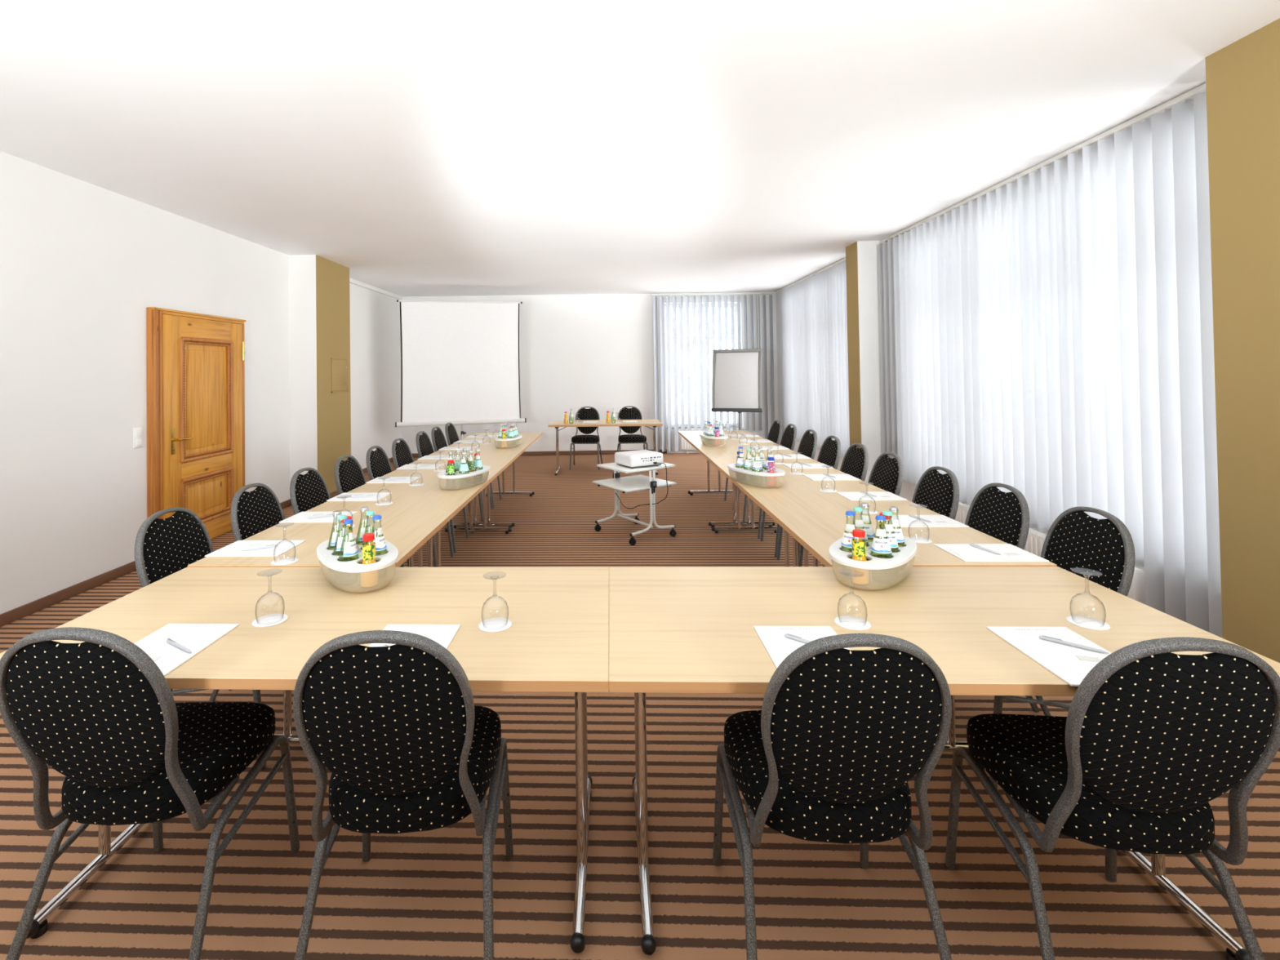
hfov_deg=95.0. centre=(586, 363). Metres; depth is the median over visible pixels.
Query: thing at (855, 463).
chair
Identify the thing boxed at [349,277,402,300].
trim
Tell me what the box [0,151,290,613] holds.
wall
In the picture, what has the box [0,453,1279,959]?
floor
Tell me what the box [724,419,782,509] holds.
chair
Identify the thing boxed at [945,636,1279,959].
chair
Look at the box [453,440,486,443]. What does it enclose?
notepad
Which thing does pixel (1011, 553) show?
sachet
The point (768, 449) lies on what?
water bottle
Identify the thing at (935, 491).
chair
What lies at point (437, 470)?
coaster
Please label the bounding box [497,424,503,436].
water bottle
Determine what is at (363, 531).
water bottle
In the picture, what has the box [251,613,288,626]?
coaster
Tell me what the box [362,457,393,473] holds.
baseboard
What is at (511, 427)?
juice bottle
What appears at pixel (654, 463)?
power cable
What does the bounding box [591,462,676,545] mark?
cart
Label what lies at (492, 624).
coaster
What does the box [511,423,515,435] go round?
water bottle
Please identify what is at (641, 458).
projector
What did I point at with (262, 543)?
sachet
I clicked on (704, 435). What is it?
tray
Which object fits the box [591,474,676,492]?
shelf
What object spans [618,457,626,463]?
vent
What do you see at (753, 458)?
water bottle
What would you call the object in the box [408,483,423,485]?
coaster
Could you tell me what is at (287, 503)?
baseboard
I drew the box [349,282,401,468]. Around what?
wall
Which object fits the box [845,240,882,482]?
column
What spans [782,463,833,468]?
notepad
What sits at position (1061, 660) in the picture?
sheet
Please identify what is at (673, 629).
folding table
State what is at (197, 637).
notepad
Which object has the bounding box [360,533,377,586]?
juice bottle
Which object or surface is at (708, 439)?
juice bottle
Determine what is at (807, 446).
chair
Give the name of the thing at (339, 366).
hatch
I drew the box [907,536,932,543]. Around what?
coaster
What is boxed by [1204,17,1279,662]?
column
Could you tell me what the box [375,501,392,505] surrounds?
coaster
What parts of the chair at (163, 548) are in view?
frame, backrest, leg, leg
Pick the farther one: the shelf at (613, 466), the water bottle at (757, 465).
the shelf at (613, 466)
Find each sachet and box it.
[150,656,160,661]
[249,542,263,546]
[1004,552,1020,555]
[1075,654,1101,662]
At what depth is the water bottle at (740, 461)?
3.72 m
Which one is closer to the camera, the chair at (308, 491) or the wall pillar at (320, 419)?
the chair at (308, 491)
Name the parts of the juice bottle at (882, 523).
lid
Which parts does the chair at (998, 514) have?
backrest, frame, leg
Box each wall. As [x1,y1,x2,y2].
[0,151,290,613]
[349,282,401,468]
[401,292,777,453]
[793,98,1193,591]
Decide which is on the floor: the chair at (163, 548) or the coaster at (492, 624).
the chair at (163, 548)
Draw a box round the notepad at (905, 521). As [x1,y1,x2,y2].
[886,515,968,527]
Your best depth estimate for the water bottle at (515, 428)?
5.78 m
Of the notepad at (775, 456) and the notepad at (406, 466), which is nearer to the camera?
the notepad at (406, 466)
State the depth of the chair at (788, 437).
5.72 m
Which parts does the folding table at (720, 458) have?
leg, leg, leg, leg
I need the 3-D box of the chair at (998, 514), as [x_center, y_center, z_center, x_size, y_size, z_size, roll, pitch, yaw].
[1.671,1.017,2.701,0.564,0.914,0.466,-1,-1,2]
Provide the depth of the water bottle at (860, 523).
2.05 m
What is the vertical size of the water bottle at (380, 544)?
0.214 m
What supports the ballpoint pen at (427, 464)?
on the notepad at (406, 466)
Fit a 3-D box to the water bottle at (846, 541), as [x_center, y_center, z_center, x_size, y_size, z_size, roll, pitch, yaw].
[0.907,0.616,2.006,0.068,0.214,0.068,-1,-1,35]
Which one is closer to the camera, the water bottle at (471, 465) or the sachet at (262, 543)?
the sachet at (262, 543)
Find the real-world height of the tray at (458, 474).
0.090 m
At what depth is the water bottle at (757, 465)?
3.58 m
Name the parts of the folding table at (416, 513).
leg, leg, leg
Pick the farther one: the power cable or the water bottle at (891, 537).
the power cable
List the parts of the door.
handle, lever, rail, moulding, panel, moulding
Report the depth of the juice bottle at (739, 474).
3.81 m
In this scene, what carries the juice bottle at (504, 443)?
in the tray at (516, 437)
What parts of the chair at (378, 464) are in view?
frame, backrest, leg, leg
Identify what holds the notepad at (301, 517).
on the folding table at (416, 513)
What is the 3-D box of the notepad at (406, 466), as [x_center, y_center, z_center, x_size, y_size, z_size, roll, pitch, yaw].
[-1.281,0.794,4.500,0.298,0.004,0.210,-1,-1,2]
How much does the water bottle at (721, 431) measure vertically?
0.214 m
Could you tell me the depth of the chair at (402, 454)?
4.93 m
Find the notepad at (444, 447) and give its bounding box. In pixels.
[439,446,475,449]
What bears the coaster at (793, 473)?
on the folding table at (720, 458)
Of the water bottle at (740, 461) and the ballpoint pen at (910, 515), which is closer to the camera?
the ballpoint pen at (910, 515)
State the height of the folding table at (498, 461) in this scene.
0.740 m
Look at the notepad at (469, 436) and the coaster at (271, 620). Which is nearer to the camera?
the coaster at (271, 620)
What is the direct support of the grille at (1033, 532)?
attached to the radiator at (1035, 540)
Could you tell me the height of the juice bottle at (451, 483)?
0.173 m
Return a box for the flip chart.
[711,348,762,430]
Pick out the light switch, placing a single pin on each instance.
(137, 432)
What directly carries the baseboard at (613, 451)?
attached to the wall at (576, 352)
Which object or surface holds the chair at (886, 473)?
on the floor
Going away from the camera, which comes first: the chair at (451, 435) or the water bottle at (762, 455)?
the water bottle at (762, 455)
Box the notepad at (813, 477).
[802,474,860,480]
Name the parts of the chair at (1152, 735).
leg, leg, seat, leg, frame, backrest, leg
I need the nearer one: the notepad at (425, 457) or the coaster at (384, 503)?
the coaster at (384, 503)
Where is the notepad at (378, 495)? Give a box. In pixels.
[326,492,391,501]
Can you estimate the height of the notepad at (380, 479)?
0.004 m
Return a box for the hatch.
[331,357,347,393]
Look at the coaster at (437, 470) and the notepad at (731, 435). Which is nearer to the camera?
the coaster at (437, 470)
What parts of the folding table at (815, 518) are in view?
leg, leg, leg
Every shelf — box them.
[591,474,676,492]
[596,462,675,472]
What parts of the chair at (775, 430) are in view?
leg, backrest, frame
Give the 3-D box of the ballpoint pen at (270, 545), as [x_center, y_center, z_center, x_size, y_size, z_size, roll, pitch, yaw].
[-1.345,0.757,2.400,0.137,0.010,0.009,0,-1,-28]
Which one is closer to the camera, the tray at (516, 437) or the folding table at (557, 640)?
the folding table at (557, 640)
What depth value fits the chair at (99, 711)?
1.36 m
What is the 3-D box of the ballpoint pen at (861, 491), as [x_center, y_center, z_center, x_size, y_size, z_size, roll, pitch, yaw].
[1.573,0.728,3.260,0.009,0.010,0.137,-1,-1,-13]
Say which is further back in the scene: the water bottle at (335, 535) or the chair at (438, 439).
the chair at (438, 439)
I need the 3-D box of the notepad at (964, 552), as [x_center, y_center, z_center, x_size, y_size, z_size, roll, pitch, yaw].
[1.533,0.721,2.230,0.298,0.004,0.210,-1,-1,2]
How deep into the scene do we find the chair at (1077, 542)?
2.16 m
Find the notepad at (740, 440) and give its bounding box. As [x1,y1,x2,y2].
[737,439,773,442]
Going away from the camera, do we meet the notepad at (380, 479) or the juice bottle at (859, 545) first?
the juice bottle at (859, 545)
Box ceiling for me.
[0,0,1279,296]
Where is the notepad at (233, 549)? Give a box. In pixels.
[204,540,305,556]
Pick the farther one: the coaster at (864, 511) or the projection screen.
the projection screen
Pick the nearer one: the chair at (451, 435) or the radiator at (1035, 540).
the radiator at (1035, 540)
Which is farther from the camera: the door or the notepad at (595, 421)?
the notepad at (595, 421)
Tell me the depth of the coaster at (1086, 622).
1.62 m
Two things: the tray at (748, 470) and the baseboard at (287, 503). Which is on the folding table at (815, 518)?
the tray at (748, 470)
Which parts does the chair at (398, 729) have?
leg, leg, backrest, frame, seat, leg, leg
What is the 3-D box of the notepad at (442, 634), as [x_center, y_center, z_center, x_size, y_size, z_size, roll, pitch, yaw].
[-0.470,0.744,1.518,0.210,0.004,0.298,-1,-1,2]
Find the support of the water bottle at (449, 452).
in the tray at (458, 474)
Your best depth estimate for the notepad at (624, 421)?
8.52 m
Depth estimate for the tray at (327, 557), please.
1.98 m
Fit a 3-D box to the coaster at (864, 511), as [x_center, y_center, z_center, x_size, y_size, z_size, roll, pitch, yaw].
[1.390,0.734,2.894,0.094,0.002,0.094,-1,-1,13]
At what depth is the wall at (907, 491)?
5.94 m
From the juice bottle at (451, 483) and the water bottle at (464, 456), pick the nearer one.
the juice bottle at (451, 483)
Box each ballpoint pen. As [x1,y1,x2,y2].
[165,638,191,652]
[240,544,277,551]
[306,514,336,518]
[349,493,374,497]
[385,477,405,480]
[413,464,431,466]
[784,633,811,643]
[860,490,877,497]
[908,514,931,522]
[968,542,999,554]
[1039,635,1108,653]
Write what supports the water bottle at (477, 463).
in the tray at (458, 474)
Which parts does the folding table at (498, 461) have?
leg, leg, leg, leg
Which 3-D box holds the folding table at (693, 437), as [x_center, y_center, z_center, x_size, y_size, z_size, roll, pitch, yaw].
[1.452,1.151,6.096,0.794,0.740,1.600,-1,-1,2]
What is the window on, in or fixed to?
in the wall at (576, 352)
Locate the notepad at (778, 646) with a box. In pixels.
[753,626,850,668]
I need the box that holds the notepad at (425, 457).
[417,455,458,459]
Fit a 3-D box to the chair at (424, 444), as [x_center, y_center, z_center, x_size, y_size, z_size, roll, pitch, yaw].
[-1.313,1.101,5.572,0.564,0.914,0.466,-1,-1,2]
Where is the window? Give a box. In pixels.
[664,302,738,428]
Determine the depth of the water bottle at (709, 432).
5.53 m
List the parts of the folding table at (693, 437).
leg, leg, leg, leg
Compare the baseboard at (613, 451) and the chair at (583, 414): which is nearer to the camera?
the chair at (583, 414)
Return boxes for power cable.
[615,462,667,509]
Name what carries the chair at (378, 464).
on the floor
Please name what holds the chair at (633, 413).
on the floor
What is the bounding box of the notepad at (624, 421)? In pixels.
[622,420,637,422]
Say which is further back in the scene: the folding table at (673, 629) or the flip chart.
the flip chart
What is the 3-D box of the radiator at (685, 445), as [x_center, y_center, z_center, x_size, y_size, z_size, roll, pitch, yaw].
[2.336,1.402,10.277,1.360,0.347,0.065,-1,-1,-1]
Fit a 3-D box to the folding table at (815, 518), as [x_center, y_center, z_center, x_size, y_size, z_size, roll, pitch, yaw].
[1.323,1.106,2.899,0.794,0.740,1.600,-1,-1,2]
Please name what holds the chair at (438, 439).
on the floor
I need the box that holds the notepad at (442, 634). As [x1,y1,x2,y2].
[368,624,460,648]
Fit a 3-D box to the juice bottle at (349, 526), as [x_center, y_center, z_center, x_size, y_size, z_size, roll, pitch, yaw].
[-0.905,0.665,2.203,0.063,0.173,0.063,-1,-1,6]
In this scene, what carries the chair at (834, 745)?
on the floor
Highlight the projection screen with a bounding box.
[395,299,526,439]
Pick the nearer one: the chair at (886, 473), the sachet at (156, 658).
the sachet at (156, 658)
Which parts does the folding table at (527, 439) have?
leg, leg, leg, leg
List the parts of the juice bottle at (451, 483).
lid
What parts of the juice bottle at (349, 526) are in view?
lid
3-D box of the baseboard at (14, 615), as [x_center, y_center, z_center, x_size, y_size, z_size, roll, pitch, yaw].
[-3.561,1.489,1.123,0.018,0.072,6.870,-1,-1,2]
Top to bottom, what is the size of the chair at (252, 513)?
0.914 m
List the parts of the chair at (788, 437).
leg, backrest, frame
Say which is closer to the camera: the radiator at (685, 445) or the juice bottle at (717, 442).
the juice bottle at (717, 442)
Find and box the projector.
[614,449,663,468]
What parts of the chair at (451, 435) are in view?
frame, backrest, leg, leg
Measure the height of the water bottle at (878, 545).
0.214 m
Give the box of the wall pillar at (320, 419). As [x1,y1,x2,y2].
[288,254,351,493]
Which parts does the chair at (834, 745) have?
leg, leg, seat, frame, backrest, leg, leg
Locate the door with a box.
[146,306,246,539]
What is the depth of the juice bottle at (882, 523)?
2.13 m
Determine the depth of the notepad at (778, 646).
1.56 m
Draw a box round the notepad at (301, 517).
[279,511,357,522]
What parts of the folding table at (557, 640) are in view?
leg, leg, leg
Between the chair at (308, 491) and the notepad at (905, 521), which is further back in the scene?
the chair at (308, 491)
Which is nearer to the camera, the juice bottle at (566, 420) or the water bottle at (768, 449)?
the water bottle at (768, 449)
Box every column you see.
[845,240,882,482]
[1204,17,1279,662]
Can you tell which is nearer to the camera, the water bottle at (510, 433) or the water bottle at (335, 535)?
the water bottle at (335, 535)
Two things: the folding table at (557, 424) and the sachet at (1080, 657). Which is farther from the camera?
the folding table at (557, 424)
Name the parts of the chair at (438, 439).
frame, backrest, leg, leg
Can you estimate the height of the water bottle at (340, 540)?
0.214 m
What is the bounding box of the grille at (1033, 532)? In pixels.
[958,502,1143,571]
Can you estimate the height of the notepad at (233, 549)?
0.004 m
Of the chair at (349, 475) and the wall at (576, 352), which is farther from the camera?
the wall at (576, 352)
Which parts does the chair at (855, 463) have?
leg, leg, backrest, frame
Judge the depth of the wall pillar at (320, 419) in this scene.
6.65 m
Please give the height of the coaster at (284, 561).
0.002 m
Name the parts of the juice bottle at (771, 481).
lid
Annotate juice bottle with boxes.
[338,515,355,561]
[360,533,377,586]
[446,459,455,488]
[473,453,481,479]
[501,429,506,447]
[509,426,515,443]
[564,411,568,423]
[605,411,609,422]
[706,424,713,441]
[714,426,719,444]
[736,450,745,477]
[766,457,776,485]
[849,528,869,584]
[877,511,894,558]
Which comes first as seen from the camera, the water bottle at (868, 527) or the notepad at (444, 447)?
the water bottle at (868, 527)
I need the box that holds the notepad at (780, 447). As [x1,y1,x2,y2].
[753,445,790,449]
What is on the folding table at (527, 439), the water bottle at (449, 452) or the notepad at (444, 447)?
the notepad at (444, 447)
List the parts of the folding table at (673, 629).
leg, leg, leg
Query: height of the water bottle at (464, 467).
0.214 m
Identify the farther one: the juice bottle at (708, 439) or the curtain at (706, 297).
the curtain at (706, 297)
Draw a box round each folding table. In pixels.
[0,566,608,953]
[187,483,484,743]
[365,450,522,567]
[437,432,542,528]
[548,419,662,475]
[608,566,1279,959]
[678,430,780,528]
[698,448,862,566]
[736,480,1057,751]
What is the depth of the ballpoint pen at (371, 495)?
3.40 m
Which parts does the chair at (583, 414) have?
leg, leg, seat, backrest, frame, leg, leg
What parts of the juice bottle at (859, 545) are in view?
lid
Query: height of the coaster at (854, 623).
0.002 m
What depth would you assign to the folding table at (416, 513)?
2.78 m
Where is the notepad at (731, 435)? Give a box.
[728,434,759,436]
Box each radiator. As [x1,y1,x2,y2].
[680,432,758,453]
[955,502,1145,604]
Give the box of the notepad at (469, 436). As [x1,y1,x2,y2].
[466,435,495,437]
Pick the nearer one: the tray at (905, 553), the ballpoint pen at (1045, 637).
the ballpoint pen at (1045, 637)
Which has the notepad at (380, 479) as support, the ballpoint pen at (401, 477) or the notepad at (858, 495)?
the ballpoint pen at (401, 477)
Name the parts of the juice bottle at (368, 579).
lid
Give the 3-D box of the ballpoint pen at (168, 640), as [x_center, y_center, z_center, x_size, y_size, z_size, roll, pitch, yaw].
[-1.077,0.745,1.544,0.137,0.010,0.009,-1,-1,32]
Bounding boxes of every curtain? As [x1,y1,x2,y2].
[649,292,774,452]
[775,257,849,457]
[877,83,1222,638]
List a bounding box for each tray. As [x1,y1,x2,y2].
[316,534,398,573]
[437,465,489,479]
[493,434,522,440]
[699,432,728,439]
[711,408,762,412]
[727,462,785,476]
[828,531,916,569]
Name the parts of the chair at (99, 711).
leg, backrest, frame, leg, seat, leg, leg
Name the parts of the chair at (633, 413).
frame, backrest, seat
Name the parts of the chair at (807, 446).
leg, backrest, frame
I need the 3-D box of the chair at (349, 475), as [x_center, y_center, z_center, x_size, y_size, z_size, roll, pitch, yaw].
[-1.378,1.079,3.967,0.564,0.914,0.466,-1,-1,2]
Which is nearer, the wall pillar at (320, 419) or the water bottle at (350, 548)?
the water bottle at (350, 548)
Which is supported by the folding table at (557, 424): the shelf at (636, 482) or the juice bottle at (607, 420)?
the juice bottle at (607, 420)
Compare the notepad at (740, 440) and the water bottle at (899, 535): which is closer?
the water bottle at (899, 535)
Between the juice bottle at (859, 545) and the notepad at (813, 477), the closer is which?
the juice bottle at (859, 545)
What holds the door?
in the wall at (82, 264)
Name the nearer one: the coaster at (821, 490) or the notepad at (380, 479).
the coaster at (821, 490)
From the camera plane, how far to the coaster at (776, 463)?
4.42 m
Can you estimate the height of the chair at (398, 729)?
0.914 m
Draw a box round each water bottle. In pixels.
[328,510,345,572]
[333,514,350,578]
[337,519,358,585]
[359,506,371,540]
[365,510,381,555]
[372,515,386,578]
[445,451,456,479]
[454,449,462,468]
[458,452,468,471]
[462,448,470,481]
[466,450,475,481]
[474,448,482,482]
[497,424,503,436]
[507,423,514,436]
[511,422,518,444]
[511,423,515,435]
[706,422,713,434]
[718,422,724,434]
[736,446,745,480]
[743,448,753,475]
[750,445,757,462]
[752,448,763,480]
[757,446,765,481]
[764,448,773,476]
[840,511,858,575]
[850,506,868,542]
[857,502,875,537]
[870,515,891,582]
[879,510,898,576]
[884,506,905,569]
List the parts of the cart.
leg, leg, leg, shelf rail, shelf rail, leg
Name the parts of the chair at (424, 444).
frame, backrest, leg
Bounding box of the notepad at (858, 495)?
[835,491,907,500]
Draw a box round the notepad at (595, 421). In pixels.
[582,420,597,422]
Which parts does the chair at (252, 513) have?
frame, backrest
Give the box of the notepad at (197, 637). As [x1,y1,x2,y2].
[133,623,239,676]
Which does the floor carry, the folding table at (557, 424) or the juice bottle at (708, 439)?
the folding table at (557, 424)
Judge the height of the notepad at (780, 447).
0.004 m
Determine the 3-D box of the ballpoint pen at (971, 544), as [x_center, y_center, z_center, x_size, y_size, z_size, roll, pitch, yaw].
[1.532,0.714,2.249,0.009,0.010,0.137,-1,-1,-13]
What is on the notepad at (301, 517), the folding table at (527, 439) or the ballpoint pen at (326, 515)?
the ballpoint pen at (326, 515)
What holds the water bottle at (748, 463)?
in the tray at (748, 470)
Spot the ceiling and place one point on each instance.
(415, 148)
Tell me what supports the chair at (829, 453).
on the floor
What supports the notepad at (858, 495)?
on the folding table at (815, 518)
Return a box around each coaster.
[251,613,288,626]
[271,557,297,565]
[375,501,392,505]
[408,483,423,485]
[434,469,445,471]
[478,617,511,631]
[773,462,784,464]
[790,471,804,475]
[819,488,836,492]
[834,615,871,630]
[858,509,877,514]
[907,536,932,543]
[1066,615,1110,630]
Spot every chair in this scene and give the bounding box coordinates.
[0,626,299,959]
[134,506,266,768]
[229,483,284,690]
[289,467,404,567]
[293,630,513,959]
[334,454,433,567]
[365,445,453,567]
[391,438,469,553]
[415,431,483,533]
[431,426,493,513]
[444,422,502,508]
[569,406,602,470]
[617,405,648,452]
[712,633,951,959]
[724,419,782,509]
[735,423,796,521]
[746,429,817,538]
[760,435,840,557]
[777,443,868,564]
[798,452,903,566]
[911,466,959,519]
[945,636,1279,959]
[964,482,1039,712]
[989,506,1135,790]
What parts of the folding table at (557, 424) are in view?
leg, leg, leg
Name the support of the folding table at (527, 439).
on the floor
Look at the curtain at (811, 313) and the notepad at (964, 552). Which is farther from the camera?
the curtain at (811, 313)
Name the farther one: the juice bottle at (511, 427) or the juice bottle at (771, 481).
the juice bottle at (511, 427)
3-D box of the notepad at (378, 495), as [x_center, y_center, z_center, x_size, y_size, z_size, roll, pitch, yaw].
[-1.325,0.779,3.418,0.298,0.004,0.210,-1,-1,2]
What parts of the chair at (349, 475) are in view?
frame, backrest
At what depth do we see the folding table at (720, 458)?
4.50 m
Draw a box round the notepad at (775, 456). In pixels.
[766,454,811,458]
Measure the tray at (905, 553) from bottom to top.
0.090 m
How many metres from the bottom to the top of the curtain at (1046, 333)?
2.779 m
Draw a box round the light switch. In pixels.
[133,426,142,448]
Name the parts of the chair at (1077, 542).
leg, leg, backrest, frame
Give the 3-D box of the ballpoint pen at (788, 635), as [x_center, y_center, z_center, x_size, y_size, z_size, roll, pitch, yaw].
[0.578,0.722,1.512,0.137,0.010,0.009,-2,-1,42]
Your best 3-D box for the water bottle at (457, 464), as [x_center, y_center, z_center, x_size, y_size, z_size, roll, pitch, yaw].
[-0.830,0.666,3.778,0.068,0.214,0.068,-1,-1,25]
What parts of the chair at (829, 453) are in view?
leg, leg, backrest, frame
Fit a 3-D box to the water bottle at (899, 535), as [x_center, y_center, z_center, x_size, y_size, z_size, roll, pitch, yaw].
[1.086,0.614,2.060,0.068,0.214,0.068,-1,-1,27]
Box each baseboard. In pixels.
[0,560,136,626]
[280,490,338,508]
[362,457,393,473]
[411,448,666,457]
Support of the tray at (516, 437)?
on the folding table at (527, 439)
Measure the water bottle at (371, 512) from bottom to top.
0.214 m
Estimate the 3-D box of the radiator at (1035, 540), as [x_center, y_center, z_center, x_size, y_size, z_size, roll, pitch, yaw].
[3.130,1.324,4.359,0.065,0.307,2.200,-1,-1,2]
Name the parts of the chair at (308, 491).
frame, backrest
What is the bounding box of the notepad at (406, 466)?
[395,463,443,469]
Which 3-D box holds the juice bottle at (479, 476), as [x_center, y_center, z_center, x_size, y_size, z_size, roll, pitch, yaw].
[-0.730,0.687,3.900,0.063,0.173,0.063,-1,-1,3]
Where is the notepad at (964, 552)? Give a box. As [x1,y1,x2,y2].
[933,543,1048,561]
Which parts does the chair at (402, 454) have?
frame, backrest, leg, leg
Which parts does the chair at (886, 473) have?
leg, backrest, frame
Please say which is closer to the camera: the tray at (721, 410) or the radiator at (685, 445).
the tray at (721, 410)
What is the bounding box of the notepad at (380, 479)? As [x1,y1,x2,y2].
[365,476,420,483]

